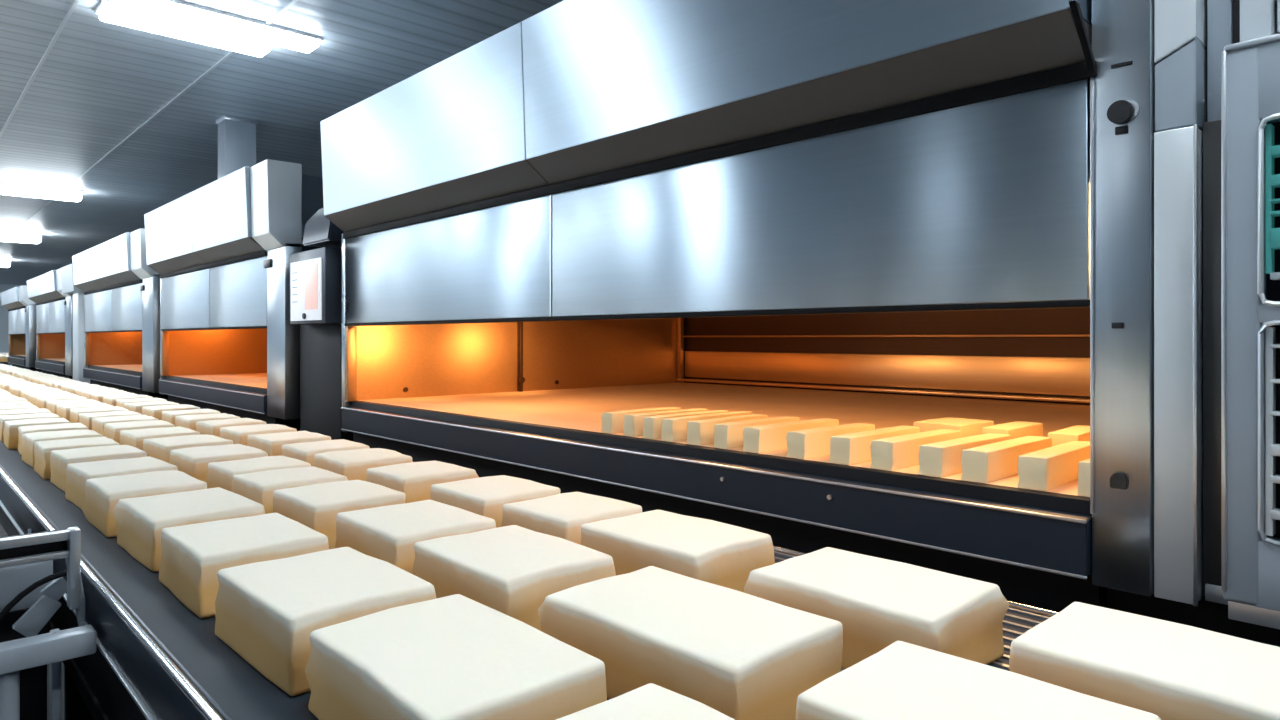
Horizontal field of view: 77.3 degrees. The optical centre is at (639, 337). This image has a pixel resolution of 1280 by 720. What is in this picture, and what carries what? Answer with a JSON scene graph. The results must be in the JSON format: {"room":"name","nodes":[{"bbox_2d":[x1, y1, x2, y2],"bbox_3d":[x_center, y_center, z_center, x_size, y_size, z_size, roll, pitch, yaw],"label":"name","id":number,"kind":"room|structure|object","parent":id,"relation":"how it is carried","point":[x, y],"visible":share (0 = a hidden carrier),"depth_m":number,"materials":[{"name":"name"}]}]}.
{"room":"processing plant","nodes":[
{"label":"processing plant","id":0,"kind":"room"},
{"bbox_2d":[0,284,26,365],"bbox_3d":[-31.052,-0.490,34.014,12.500,3.880,0.100,0,0,-43],"label":"wall","id":1,"kind":"structure","parent":0,"point":[4,313],"depth_m":36.15,"materials":[{"name":"blue"}]},
{"bbox_2d":[47,661,63,719],"bbox_3d":[-13.864,1.500,15.791,12.500,0.100,50.000,0,0,-43],"label":"floor","id":2,"kind":"structure","parent":0,"point":[62,664],"depth_m":3.28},
{"bbox_2d":[0,286,40,371],"bbox_3d":[-11.218,0.248,16.747,3.140,2.404,3.360,0,0,-43],"label":"oven","id":3,"kind":"object","parent":2,"relation":"on","point":[22,310],"visible":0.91,"depth_m":15.26,"materials":[{"name":"silver metal"}]},
{"bbox_2d":[0,287,23,309],"bbox_3d":[-12.134,-0.775,16.186,1.038,0.357,2.800,0,0,-43],"label":"hood","id":4,"kind":"object","parent":3,"relation":"attached to","point":[9,298],"depth_m":15.63,"materials":[{"name":"silver metal"}]},
{"bbox_2d":[0,527,96,719],"bbox_3d":[-1.621,0.932,1.303,1.231,1.036,0.720,0,0,-43],"label":"support frame","id":5,"kind":"object","parent":2,"relation":"on","point":[29,594],"visible":1,"depth_m":1.72,"materials":[{"name":"metal"}]},
{"bbox_2d":[27,269,72,378],"bbox_3d":[-8.199,0.233,13.546,3.140,2.434,3.560,0,0,-43],"label":"oven","id":6,"kind":"object","parent":2,"relation":"on","point":[53,307],"visible":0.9,"depth_m":12.58,"materials":[{"name":"silver metal"}]},
{"bbox_2d":[27,270,63,302],"bbox_3d":[-9.115,-0.790,12.985,1.038,0.387,3.000,0,0,-43],"label":"hood","id":7,"kind":"object","parent":6,"relation":"attached to","point":[42,288],"depth_m":12.41,"materials":[{"name":"silver metal"}]},
{"bbox_2d":[60,263,83,293],"bbox_3d":[-7.590,-0.800,11.020,0.520,0.360,0.950,0,0,-43],"label":"box","id":8,"kind":"object","parent":6,"relation":"attached to","point":[67,280],"visible":0.37,"depth_m":10.79,"materials":[{"name":"white metal"}]},
{"bbox_2d":[72,295,72,378],"bbox_3d":[-7.761,0.425,11.216,0.300,2.050,0.270,0,0,-43],"label":"upright","id":9,"kind":"object","parent":2,"relation":"on","point":[72,295],"visible":0.11,"depth_m":11.17,"materials":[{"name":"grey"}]},
{"bbox_2d":[73,291,89,383],"bbox_3d":[-7.478,0.415,10.886,0.340,2.070,0.400,0,0,-43],"label":"upright","id":10,"kind":"object","parent":2,"relation":"on","point":[78,297],"visible":0.24,"depth_m":10.66,"materials":[{"name":"white"}]},
{"bbox_2d":[72,228,167,400],"bbox_3d":[-4.988,0.193,10.141,3.140,2.514,3.720,0,0,-43],"label":"oven","id":11,"kind":"object","parent":2,"relation":"on","point":[122,293],"visible":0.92,"depth_m":8.89,"materials":[{"name":"silver metal"}]},
{"bbox_2d":[72,232,139,291],"bbox_3d":[-5.890,-0.831,9.566,1.038,0.467,3.200,0,0,-43],"label":"hood","id":12,"kind":"object","parent":11,"relation":"attached to","point":[105,266],"depth_m":8.94,"materials":[{"name":"silver metal"}]},
{"bbox_2d":[144,159,323,430],"bbox_3d":[-2.408,0.145,7.406,3.140,2.609,3.280,0,0,-43],"label":"oven","id":13,"kind":"object","parent":2,"relation":"on","point":[221,250],"visible":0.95,"depth_m":5.98,"materials":[{"name":"silver metal"}]},
{"bbox_2d":[144,166,323,273],"bbox_3d":[-3.269,-0.878,6.787,1.038,0.562,2.880,0,0,-43],"label":"hood","id":14,"kind":"object","parent":13,"relation":"attached to","point":[210,225],"depth_m":6.04,"materials":[{"name":"silver metal"}]},
{"bbox_2d":[216,115,257,178],"bbox_3d":[-4.507,-1.746,8.946,0.350,1.367,0.310,0,0,-43],"label":"duct","id":15,"kind":"object","parent":13,"relation":"on","point":[236,136],"visible":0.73,"depth_m":8.83,"materials":[{"name":"grey metal"}]},
{"bbox_2d":[290,247,353,441],"bbox_3d":[-1.863,0.460,5.059,0.568,1.980,0.683,0,0,-43],"label":"control panel","id":16,"kind":"object","parent":2,"relation":"on","point":[315,274],"visible":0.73,"depth_m":4.84,"materials":[{"name":"black paint"}]},
{"bbox_2d":[302,208,343,247],"bbox_3d":[-1.791,-0.689,4.841,0.355,0.259,0.400,0,0,-43],"label":"motor cover","id":17,"kind":"object","parent":16,"relation":"on","point":[319,231],"visible":0.41,"depth_m":4.72,"materials":[{"name":"metal"}]},
{"bbox_2d":[0,441,1058,719],"bbox_3d":[-5.417,0.980,7.194,1.369,0.940,21.100,0,0,-43],"label":"conveyor","id":18,"kind":"object","parent":2,"relation":"on","point":[154,658],"visible":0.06,"depth_m":1.57,"materials":[{"name":"grey metal"}]},
{"bbox_2d":[0,398,27,401],"bbox_3d":[-4.425,0.486,5.555,0.268,0.125,0.308,0,0,-44],"label":"bread loaf","id":19,"kind":"object","parent":18,"relation":"on","point":[1,399],"visible":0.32,"depth_m":5.54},
{"bbox_2d":[0,401,32,405],"bbox_3d":[-4.147,0.487,5.234,0.262,0.125,0.314,0,0,-44],"label":"bread loaf","id":20,"kind":"object","parent":18,"relation":"on","point":[12,402],"visible":0.3,"depth_m":5.20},
{"bbox_2d":[1,383,36,390],"bbox_3d":[-5.772,0.484,7.447,0.261,0.125,0.283,0,0,-43],"label":"bread loaf","id":21,"kind":"object","parent":18,"relation":"on","point":[5,386],"visible":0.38,"depth_m":7.35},
{"bbox_2d":[0,405,38,409],"bbox_3d":[-3.888,0.486,4.950,0.263,0.125,0.313,0,0,-43],"label":"bread loaf","id":22,"kind":"object","parent":18,"relation":"on","point":[11,407],"visible":0.27,"depth_m":4.91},
{"bbox_2d":[0,408,50,415],"bbox_3d":[-3.599,0.486,4.667,0.268,0.125,0.308,0,0,-42],"label":"bread loaf","id":23,"kind":"object","parent":18,"relation":"on","point":[17,411],"visible":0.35,"depth_m":4.63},
{"bbox_2d":[8,384,45,392],"bbox_3d":[-5.484,0.484,7.167,0.262,0.125,0.314,0,0,-41],"label":"bread loaf","id":24,"kind":"object","parent":18,"relation":"on","point":[31,385],"visible":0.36,"depth_m":7.13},
{"bbox_2d":[0,413,59,441],"bbox_3d":[-3.357,0.487,4.391,0.260,0.125,0.278,0,0,-43],"label":"bread loaf","id":25,"kind":"object","parent":18,"relation":"on","point":[3,418],"visible":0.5,"depth_m":4.31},
{"bbox_2d":[11,386,51,397],"bbox_3d":[-5.208,0.484,6.860,0.339,0.125,0.267,0,0,44],"label":"bread loaf","id":26,"kind":"object","parent":18,"relation":"on","point":[16,391],"visible":0.34,"depth_m":6.78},
{"bbox_2d":[3,418,70,448],"bbox_3d":[-3.099,0.487,4.121,0.270,0.125,0.286,0,0,-42],"label":"bread loaf","id":27,"kind":"object","parent":18,"relation":"on","point":[10,433],"visible":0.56,"depth_m":4.01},
{"bbox_2d":[21,388,61,397],"bbox_3d":[-4.898,0.484,6.555,0.268,0.125,0.308,0,0,-42],"label":"bread loaf","id":28,"kind":"object","parent":18,"relation":"on","point":[48,389],"visible":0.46,"depth_m":6.49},
{"bbox_2d":[24,391,69,401],"bbox_3d":[-4.647,0.484,6.274,0.314,0.125,0.262,0,0,45],"label":"bread loaf","id":29,"kind":"object","parent":18,"relation":"on","point":[27,394],"visible":0.27,"depth_m":6.22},
{"bbox_2d":[18,423,88,455],"bbox_3d":[-2.826,0.487,3.854,0.261,0.125,0.283,0,0,-41],"label":"bread loaf","id":30,"kind":"object","parent":18,"relation":"on","point":[22,430],"visible":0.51,"depth_m":3.80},
{"bbox_2d":[29,393,77,405],"bbox_3d":[-4.390,0.484,5.998,0.313,0.125,0.263,0,0,44],"label":"bread loaf","id":31,"kind":"object","parent":18,"relation":"on","point":[32,398],"visible":0.35,"depth_m":5.93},
{"bbox_2d":[20,429,102,467],"bbox_3d":[-2.578,0.487,3.570,0.314,0.125,0.262,0,0,44],"label":"bread loaf","id":32,"kind":"object","parent":18,"relation":"on","point":[27,445],"visible":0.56,"depth_m":3.50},
{"bbox_2d":[37,396,86,408],"bbox_3d":[-4.118,0.485,5.709,0.265,0.124,0.343,0,0,-44],"label":"bread loaf","id":33,"kind":"object","parent":18,"relation":"on","point":[41,401],"visible":0.41,"depth_m":5.62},
{"bbox_2d":[46,381,80,387],"bbox_3d":[-5.575,0.483,7.752,0.267,0.125,0.339,0,0,-43],"label":"bread loaf","id":34,"kind":"object","parent":18,"relation":"on","point":[50,384],"visible":0.3,"depth_m":7.65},
{"bbox_2d":[54,382,88,388],"bbox_3d":[-5.298,0.483,7.471,0.268,0.125,0.308,0,0,-41],"label":"bread loaf","id":35,"kind":"object","parent":18,"relation":"on","point":[56,385],"visible":0.33,"depth_m":7.42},
{"bbox_2d":[46,399,100,413],"bbox_3d":[-3.811,0.485,5.382,0.261,0.124,0.346,0,0,-44],"label":"bread loaf","id":36,"kind":"object","parent":18,"relation":"on","point":[51,406],"visible":0.38,"depth_m":5.32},
{"bbox_2d":[34,436,118,479],"bbox_3d":[-2.311,0.486,3.288,0.263,0.125,0.313,0,0,-43],"label":"bread loaf","id":37,"kind":"object","parent":18,"relation":"on","point":[42,450],"visible":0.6,"depth_m":3.20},
{"bbox_2d":[61,384,99,390],"bbox_3d":[-5.040,0.483,7.207,0.260,0.125,0.278,0,0,-44],"label":"bread loaf","id":38,"kind":"object","parent":18,"relation":"on","point":[64,387],"visible":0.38,"depth_m":7.13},
{"bbox_2d":[56,403,112,420],"bbox_3d":[-3.527,0.484,5.080,0.267,0.125,0.339,0,0,-43],"label":"bread loaf","id":39,"kind":"object","parent":18,"relation":"on","point":[63,410],"visible":0.35,"depth_m":5.00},
{"bbox_2d":[67,386,104,393],"bbox_3d":[-4.790,0.483,6.943,0.313,0.125,0.263,0,0,44],"label":"bread loaf","id":40,"kind":"object","parent":18,"relation":"on","point":[71,390],"visible":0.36,"depth_m":6.86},
{"bbox_2d":[75,387,117,395],"bbox_3d":[-4.527,0.483,6.674,0.308,0.125,0.268,0,0,45],"label":"bread loaf","id":41,"kind":"object","parent":18,"relation":"on","point":[79,391],"visible":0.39,"depth_m":6.61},
{"bbox_2d":[50,445,146,491],"bbox_3d":[-2.039,0.486,3.022,0.308,0.125,0.268,0,0,45],"label":"bread loaf","id":42,"kind":"object","parent":18,"relation":"on","point":[59,459],"visible":0.57,"depth_m":2.95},
{"bbox_2d":[70,406,128,422],"bbox_3d":[-3.230,0.484,4.786,0.269,0.125,0.308,0,0,-43],"label":"bread loaf","id":43,"kind":"object","parent":18,"relation":"on","point":[74,413],"visible":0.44,"depth_m":4.73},
{"bbox_2d":[82,390,126,398],"bbox_3d":[-4.280,0.483,6.396,0.314,0.125,0.262,0,0,45],"label":"bread loaf","id":44,"kind":"object","parent":18,"relation":"on","point":[87,394],"visible":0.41,"depth_m":6.33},
{"bbox_2d":[79,411,141,429],"bbox_3d":[-2.985,0.484,4.507,0.260,0.125,0.278,0,0,-45],"label":"bread loaf","id":45,"kind":"object","parent":18,"relation":"on","point":[85,419],"visible":0.36,"depth_m":4.43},
{"bbox_2d":[91,392,136,402],"bbox_3d":[-3.995,0.483,6.084,0.263,0.125,0.313,0,0,-43],"label":"bread loaf","id":46,"kind":"object","parent":18,"relation":"on","point":[96,396],"visible":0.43,"depth_m":6.00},
{"bbox_2d":[65,456,177,508],"bbox_3d":[-1.744,0.487,2.694,0.346,0.124,0.261,0,0,44],"label":"bread loaf","id":47,"kind":"object","parent":18,"relation":"on","point":[77,473],"visible":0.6,"depth_m":2.64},
{"bbox_2d":[92,415,157,435],"bbox_3d":[-2.731,0.484,4.248,0.263,0.125,0.313,0,0,-43],"label":"bread loaf","id":48,"kind":"object","parent":18,"relation":"on","point":[98,423],"visible":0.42,"depth_m":4.18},
{"bbox_2d":[103,395,152,405],"bbox_3d":[-3.715,0.483,5.811,0.308,0.125,0.268,0,0,45],"label":"bread loaf","id":49,"kind":"object","parent":18,"relation":"on","point":[111,400],"visible":0.37,"depth_m":5.73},
{"bbox_2d":[104,420,174,444],"bbox_3d":[-2.471,0.484,3.958,0.268,0.125,0.308,0,0,-42],"label":"bread loaf","id":50,"kind":"object","parent":18,"relation":"on","point":[111,430],"visible":0.44,"depth_m":3.89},
{"bbox_2d":[116,398,166,407],"bbox_3d":[-3.437,0.483,5.515,0.260,0.125,0.278,0,0,-44],"label":"bread loaf","id":51,"kind":"object","parent":18,"relation":"on","point":[120,402],"visible":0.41,"depth_m":5.45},
{"bbox_2d":[82,470,206,537],"bbox_3d":[-1.484,0.487,2.397,0.267,0.125,0.339,0,0,-43],"label":"bread loaf","id":52,"kind":"object","parent":18,"relation":"on","point":[103,494],"visible":0.62,"depth_m":2.32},
{"bbox_2d":[125,401,178,413],"bbox_3d":[-3.178,0.483,5.216,0.286,0.125,0.270,0,0,45],"label":"bread loaf","id":53,"kind":"object","parent":18,"relation":"on","point":[137,406],"visible":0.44,"depth_m":5.14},
{"bbox_2d":[120,426,199,450],"bbox_3d":[-2.191,0.485,3.651,0.261,0.124,0.346,0,0,-44],"label":"bread loaf","id":54,"kind":"object","parent":18,"relation":"on","point":[135,438],"visible":0.42,"depth_m":3.58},
{"bbox_2d":[142,404,199,419],"bbox_3d":[-2.884,0.483,4.930,0.268,0.125,0.308,0,0,-44],"label":"bread loaf","id":55,"kind":"object","parent":18,"relation":"on","point":[154,411],"visible":0.44,"depth_m":4.85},
{"bbox_2d":[143,434,232,462],"bbox_3d":[-1.893,0.484,3.345,0.267,0.125,0.339,0,0,-45],"label":"bread loaf","id":56,"kind":"object","parent":18,"relation":"on","point":[158,448],"visible":0.41,"depth_m":3.28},
{"bbox_2d":[113,487,264,571],"bbox_3d":[-1.175,0.487,2.081,0.267,0.125,0.382,0,0,-44],"label":"bread loaf","id":57,"kind":"object","parent":18,"relation":"on","point":[140,521],"visible":0.66,"depth_m":2.01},
{"bbox_2d":[161,409,220,424],"bbox_3d":[-2.599,0.483,4.630,0.260,0.125,0.278,0,0,-41],"label":"bread loaf","id":58,"kind":"object","parent":18,"relation":"on","point":[169,416],"visible":0.38,"depth_m":4.55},
{"bbox_2d":[175,413,239,430],"bbox_3d":[-2.338,0.483,4.336,0.263,0.125,0.313,0,0,-42],"label":"bread loaf","id":59,"kind":"object","parent":18,"relation":"on","point":[186,421],"visible":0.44,"depth_m":4.26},
{"bbox_2d":[169,444,267,482],"bbox_3d":[-1.588,0.485,3.023,0.265,0.124,0.343,0,0,-43],"label":"bread loaf","id":60,"kind":"object","parent":18,"relation":"on","point":[193,461],"visible":0.47,"depth_m":2.93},
{"bbox_2d":[196,418,266,436],"bbox_3d":[-2.078,0.483,4.069,0.283,0.125,0.261,0,0,44],"label":"bread loaf","id":61,"kind":"object","parent":18,"relation":"on","point":[210,427],"visible":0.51,"depth_m":4.00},
{"bbox_2d":[159,513,328,618],"bbox_3d":[-0.873,0.487,1.762,0.261,0.124,0.346,0,0,-43],"label":"bread loaf","id":62,"kind":"object","parent":18,"relation":"on","point":[192,555],"visible":0.73,"depth_m":1.68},
{"bbox_2d":[219,424,296,445],"bbox_3d":[-1.807,0.483,3.782,0.262,0.125,0.314,0,0,-44],"label":"bread loaf","id":63,"kind":"object","parent":18,"relation":"on","point":[237,434],"visible":0.42,"depth_m":3.70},
{"bbox_2d":[207,456,310,490],"bbox_3d":[-1.296,0.484,2.722,0.260,0.125,0.278,0,0,-44],"label":"bread loaf","id":64,"kind":"object","parent":18,"relation":"on","point":[220,474],"visible":0.45,"depth_m":2.67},
{"bbox_2d":[231,466,347,513],"bbox_3d":[-1.084,0.484,2.483,0.270,0.125,0.286,0,0,-43],"label":"bread loaf","id":65,"kind":"object","parent":18,"relation":"on","point":[259,487],"visible":0.43,"depth_m":2.41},
{"bbox_2d":[248,431,330,455],"bbox_3d":[-1.520,0.483,3.476,0.263,0.125,0.313,0,0,-43],"label":"bread loaf","id":66,"kind":"object","parent":18,"relation":"on","point":[271,443],"visible":0.48,"depth_m":3.39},
{"bbox_2d":[215,547,436,695],"bbox_3d":[-0.563,0.487,1.435,0.266,0.125,0.374,0,0,-44],"label":"bread loaf","id":67,"kind":"object","parent":18,"relation":"on","point":[267,612],"visible":0.78,"depth_m":1.35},
{"bbox_2d":[282,439,369,465],"bbox_3d":[-1.245,0.483,3.171,0.261,0.125,0.283,0,0,-42],"label":"bread loaf","id":68,"kind":"object","parent":18,"relation":"on","point":[305,451],"visible":0.41,"depth_m":3.11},
{"bbox_2d":[273,480,405,548],"bbox_3d":[-0.831,0.484,2.219,0.268,0.125,0.308,0,0,-44],"label":"bread loaf","id":69,"kind":"object","parent":18,"relation":"on","point":[316,507],"visible":0.52,"depth_m":2.14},
{"bbox_2d":[314,448,411,480],"bbox_3d":[-1.011,0.483,2.914,0.262,0.125,0.314,0,0,-41],"label":"bread loaf","id":70,"kind":"object","parent":18,"relation":"on","point":[352,464],"visible":0.54,"depth_m":2.83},
{"bbox_2d":[335,500,495,573],"bbox_3d":[-0.536,0.485,1.909,0.261,0.124,0.346,0,0,-42],"label":"bread loaf","id":71,"kind":"object","parent":18,"relation":"on","point":[389,533],"visible":0.58,"depth_m":1.84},
{"bbox_2d":[366,461,478,502],"bbox_3d":[-0.711,0.483,2.602,0.270,0.125,0.286,0,0,-43],"label":"bread loaf","id":72,"kind":"object","parent":18,"relation":"on","point":[414,479],"visible":0.44,"depth_m":2.52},
{"bbox_2d":[305,594,606,719],"bbox_3d":[-0.265,0.486,1.120,0.266,0.125,0.403,0,0,-42],"label":"bread loaf","id":73,"kind":"object","parent":18,"relation":"on","point":[457,656],"visible":0.98,"depth_m":1.06,"materials":[{"name":"food"}]},
{"bbox_2d":[430,475,560,527],"bbox_3d":[-0.411,0.483,2.291,0.268,0.125,0.308,0,0,-43],"label":"bread loaf","id":74,"kind":"object","parent":18,"relation":"on","point":[484,496],"visible":0.43,"depth_m":2.22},
{"bbox_2d":[412,525,615,629],"bbox_3d":[-0.256,0.484,1.615,0.266,0.125,0.374,0,0,-42],"label":"bread loaf","id":75,"kind":"object","parent":18,"relation":"on","point":[511,570],"visible":0.71,"depth_m":1.53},
{"bbox_2d":[501,492,641,543],"bbox_3d":[-0.173,0.483,2.035,0.260,0.125,0.278,0,0,-43],"label":"bread loaf","id":76,"kind":"object","parent":18,"relation":"on","point":[562,515],"visible":0.55,"depth_m":1.98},
{"bbox_2d":[556,683,734,719],"bbox_3d":[0.045,0.487,0.790,0.264,0.125,0.368,0,0,-43],"label":"bread loaf","id":77,"kind":"object","parent":18,"relation":"on","point":[650,701],"visible":1,"depth_m":0.92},
{"bbox_2d":[580,510,774,592],"bbox_3d":[0.081,0.483,1.775,0.266,0.125,0.374,0,0,-43],"label":"bread loaf","id":78,"kind":"object","parent":18,"relation":"on","point":[711,551],"visible":0.68,"depth_m":1.69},
{"bbox_2d":[538,566,842,719],"bbox_3d":[0.069,0.484,1.266,0.268,0.125,0.435,0,0,-43],"label":"bread loaf","id":79,"kind":"object","parent":18,"relation":"on","point":[737,654],"visible":0.8,"depth_m":1.17,"materials":[{"name":"food"}]},
{"bbox_2d":[744,547,1009,669],"bbox_3d":[0.406,0.483,1.414,0.267,0.125,0.382,0,0,-43],"label":"bread loaf","id":80,"kind":"object","parent":18,"relation":"on","point":[878,603],"visible":0.62,"depth_m":1.33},
{"bbox_2d":[796,641,1160,719],"bbox_3d":[0.390,0.485,0.926,0.261,0.124,0.346,0,0,-45],"label":"bread loaf","id":81,"kind":"object","parent":18,"relation":"on","point":[903,680],"visible":1,"depth_m":0.95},
{"bbox_2d":[1009,602,1279,719],"bbox_3d":[0.723,0.484,1.089,0.261,0.124,0.346,0,0,-43],"label":"bread loaf","id":82,"kind":"object","parent":18,"relation":"on","point":[1168,670],"visible":0.8,"depth_m":1.05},
{"bbox_2d":[320,0,1206,611],"bbox_3d":[0.708,-0.075,4.103,3.140,3.050,4.042,0,0,-43],"label":"oven","id":83,"kind":"object","parent":2,"relation":"on","point":[880,213],"visible":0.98,"depth_m":2.50,"materials":[{"name":"silver metal"}]},
{"bbox_2d":[601,407,680,433],"bbox_3d":[0.012,0.321,3.152,0.379,0.078,0.060,0,0,-42],"label":"loaf","id":84,"kind":"object","parent":83,"relation":"on","point":[612,422],"visible":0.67,"depth_m":3.04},
{"bbox_2d":[623,408,707,436],"bbox_3d":[0.105,0.321,3.075,0.410,0.078,0.059,0,0,-43],"label":"loaf","id":85,"kind":"object","parent":83,"relation":"on","point":[633,423],"visible":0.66,"depth_m":2.95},
{"bbox_2d":[642,410,728,438],"bbox_3d":[0.180,0.321,3.002,0.418,0.078,0.060,0,0,-43],"label":"loaf","id":86,"kind":"object","parent":83,"relation":"on","point":[652,425],"visible":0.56,"depth_m":2.87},
{"bbox_2d":[320,0,1091,231],"bbox_3d":[-0.075,-0.903,3.402,1.038,0.612,3.867,0,0,-43],"label":"hood","id":87,"kind":"object","parent":83,"relation":"attached to","point":[574,92],"depth_m":2.58,"materials":[{"name":"silver metal"}]},
{"bbox_2d":[661,411,752,441],"bbox_3d":[0.255,0.321,2.942,0.444,0.078,0.060,0,0,-43],"label":"loaf","id":88,"kind":"object","parent":83,"relation":"on","point":[673,429],"visible":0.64,"depth_m":2.81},
{"bbox_2d":[687,414,767,444],"bbox_3d":[0.318,0.321,2.836,0.389,0.077,0.060,0,0,-44],"label":"loaf","id":89,"kind":"object","parent":83,"relation":"on","point":[699,432],"visible":0.56,"depth_m":2.72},
{"bbox_2d":[713,416,799,448],"bbox_3d":[0.408,0.321,2.750,0.403,0.078,0.061,0,0,-43],"label":"loaf","id":90,"kind":"object","parent":83,"relation":"on","point":[728,435],"visible":0.61,"depth_m":2.63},
{"bbox_2d":[743,418,838,452],"bbox_3d":[0.511,0.321,2.668,0.440,0.078,0.068,0,0,-42],"label":"loaf","id":91,"kind":"object","parent":83,"relation":"on","point":[769,437],"visible":0.77,"depth_m":2.55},
{"bbox_2d":[786,423,874,458],"bbox_3d":[0.609,0.321,2.526,0.388,0.078,0.068,0,0,-42],"label":"loaf","id":92,"kind":"object","parent":83,"relation":"on","point":[814,442],"visible":0.72,"depth_m":2.42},
{"bbox_2d":[829,426,919,464],"bbox_3d":[0.723,0.321,2.433,0.426,0.077,0.069,0,0,-44],"label":"loaf","id":93,"kind":"object","parent":83,"relation":"on","point":[849,448],"visible":0.78,"depth_m":2.31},
{"bbox_2d":[870,429,961,470],"bbox_3d":[0.814,0.321,2.334,0.424,0.078,0.069,0,0,-43],"label":"loaf","id":94,"kind":"object","parent":83,"relation":"on","point":[897,452],"visible":0.77,"depth_m":2.22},
{"bbox_2d":[913,417,993,437],"bbox_3d":[1.070,0.321,2.727,0.244,0.078,0.173,0,0,-41],"label":"loaf","id":95,"kind":"object","parent":83,"relation":"on","point":[969,427],"visible":0.48,"depth_m":2.67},
{"bbox_2d":[918,433,1010,476],"bbox_3d":[0.913,0.321,2.229,0.423,0.077,0.068,0,0,-42],"label":"loaf","id":96,"kind":"object","parent":83,"relation":"on","point":[943,458],"visible":0.64,"depth_m":2.11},
{"bbox_2d":[961,436,1051,482],"bbox_3d":[0.995,0.321,2.155,0.441,0.078,0.068,0,0,-43],"label":"loaf","id":97,"kind":"object","parent":83,"relation":"on","point":[992,462],"visible":0.8,"depth_m":2.04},
{"bbox_2d":[982,421,1042,438],"bbox_3d":[1.215,0.321,2.603,0.284,0.078,0.088,0,0,-43],"label":"loaf","id":98,"kind":"object","parent":83,"relation":"on","point":[1018,429],"visible":0.46,"depth_m":2.56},
{"bbox_2d":[1017,441,1089,490],"bbox_3d":[1.079,0.321,2.049,0.416,0.077,0.068,0,0,-45],"label":"loaf","id":99,"kind":"object","parent":83,"relation":"on","point":[1046,469],"visible":0.8,"depth_m":1.93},
{"bbox_2d":[1048,425,1089,445],"bbox_3d":[1.353,0.321,2.472,0.087,0.078,0.306,0,0,44],"label":"loaf","id":100,"kind":"object","parent":83,"relation":"on","point":[1078,432],"visible":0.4,"depth_m":2.38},
{"bbox_2d":[1077,459,1089,496],"bbox_3d":[1.179,0.321,1.957,0.437,0.078,0.068,0,0,-44],"label":"loaf","id":101,"kind":"object","parent":83,"relation":"on","point":[1084,466],"visible":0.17,"depth_m":1.82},
{"bbox_2d":[1154,0,1205,605],"bbox_3d":[1.119,-0.532,1.655,0.100,2.135,0.076,0,0,-43],"label":"column","id":102,"kind":"structure","parent":83,"relation":"attached to","point":[1180,25],"depth_m":1.62,"materials":[{"name":"silver metal"}]},
{"bbox_2d":[1107,588,1279,646],"bbox_3d":[1.881,0.995,1.351,0.610,0.910,1.785,0,0,-43],"label":"plinth","id":103,"kind":"object","parent":2,"relation":"on","point":[1212,616],"visible":0.02,"depth_m":1.67,"materials":[{"name":"black paint"}]},
{"bbox_2d":[1203,0,1279,604],"bbox_3d":[1.238,-0.532,1.642,0.145,2.135,0.110,0,0,-43],"label":"column","id":104,"kind":"structure","parent":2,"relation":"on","point":[1229,22],"depth_m":1.62,"materials":[{"name":"grey metal"}]},
{"bbox_2d":[1221,34,1279,628],"bbox_3d":[1.613,-0.010,1.382,0.557,1.090,0.898,0,0,-43],"label":"base cabinet","id":105,"kind":"object","parent":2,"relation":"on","point":[1250,69],"visible":1,"depth_m":1.49,"materials":[{"name":"grey metal"}]},
{"bbox_2d":[1277,0,1279,32],"bbox_3d":[1.739,-1.100,1.424,0.515,1.000,0.885,0,0,-43],"label":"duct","id":106,"kind":"object","parent":105,"relation":"on","point":[1278,1],"visible":1,"depth_m":1.57,"materials":[{"name":"grey"}]},
{"bbox_2d":[0,0,563,284],"bbox_3d":[-13.864,-2.480,15.791,12.500,0.100,50.000,0,0,-43],"label":"ceiling","id":107,"kind":"structure","parent":0,"point":[100,81],"depth_m":7.85,"materials":[{"name":"metal"}]},
{"bbox_2d":[0,259,10,267],"bbox_3d":[-19.941,-2.314,24.493,1.040,0.229,0.520,0,0,-43],"label":"ceiling light","id":108,"kind":"object","parent":107,"relation":"attached to","point":[3,262],"visible":1,"depth_m":24.57,"materials":[{"name":"white plastic"}]},
{"bbox_2d":[0,229,41,243],"bbox_3d":[-14.254,-2.314,18.172,1.040,0.229,0.520,0,0,-43],"label":"ceiling light","id":109,"kind":"object","parent":107,"relation":"attached to","point":[6,235],"visible":1,"depth_m":18.09,"materials":[{"name":"white plastic"}]},
{"bbox_2d":[0,0,79,137],"bbox_3d":[-13.682,-2.424,15.963,0.024,0.012,50.000,0,0,-43],"label":"trim","id":110,"kind":"structure","parent":107,"relation":"attached to","point":[75,2],"depth_m":6.95,"materials":[{"name":"white metal"}]},
{"bbox_2d":[0,182,83,201],"bbox_3d":[-9.651,-2.349,12.892,1.090,0.159,0.320,0,0,-43],"label":"ceiling light","id":111,"kind":"object","parent":107,"relation":"attached to","point":[6,188],"visible":1,"depth_m":12.78,"materials":[{"name":"white plastic"}]},
{"bbox_2d":[0,0,297,243],"bbox_3d":[-12.852,-2.424,16.745,0.024,0.012,50.000,0,0,-43],"label":"trim","id":112,"kind":"structure","parent":107,"relation":"attached to","point":[292,2],"depth_m":8.18,"materials":[{"name":"white metal"}]},
{"bbox_2d":[95,0,273,56],"bbox_3d":[-3.514,-2.389,6.239,1.190,0.079,0.260,0,0,-43],"label":"ceiling light","id":113,"kind":"object","parent":107,"relation":"attached to","point":[111,12],"visible":0.89,"depth_m":6.13,"materials":[{"name":"white plastic"}]},
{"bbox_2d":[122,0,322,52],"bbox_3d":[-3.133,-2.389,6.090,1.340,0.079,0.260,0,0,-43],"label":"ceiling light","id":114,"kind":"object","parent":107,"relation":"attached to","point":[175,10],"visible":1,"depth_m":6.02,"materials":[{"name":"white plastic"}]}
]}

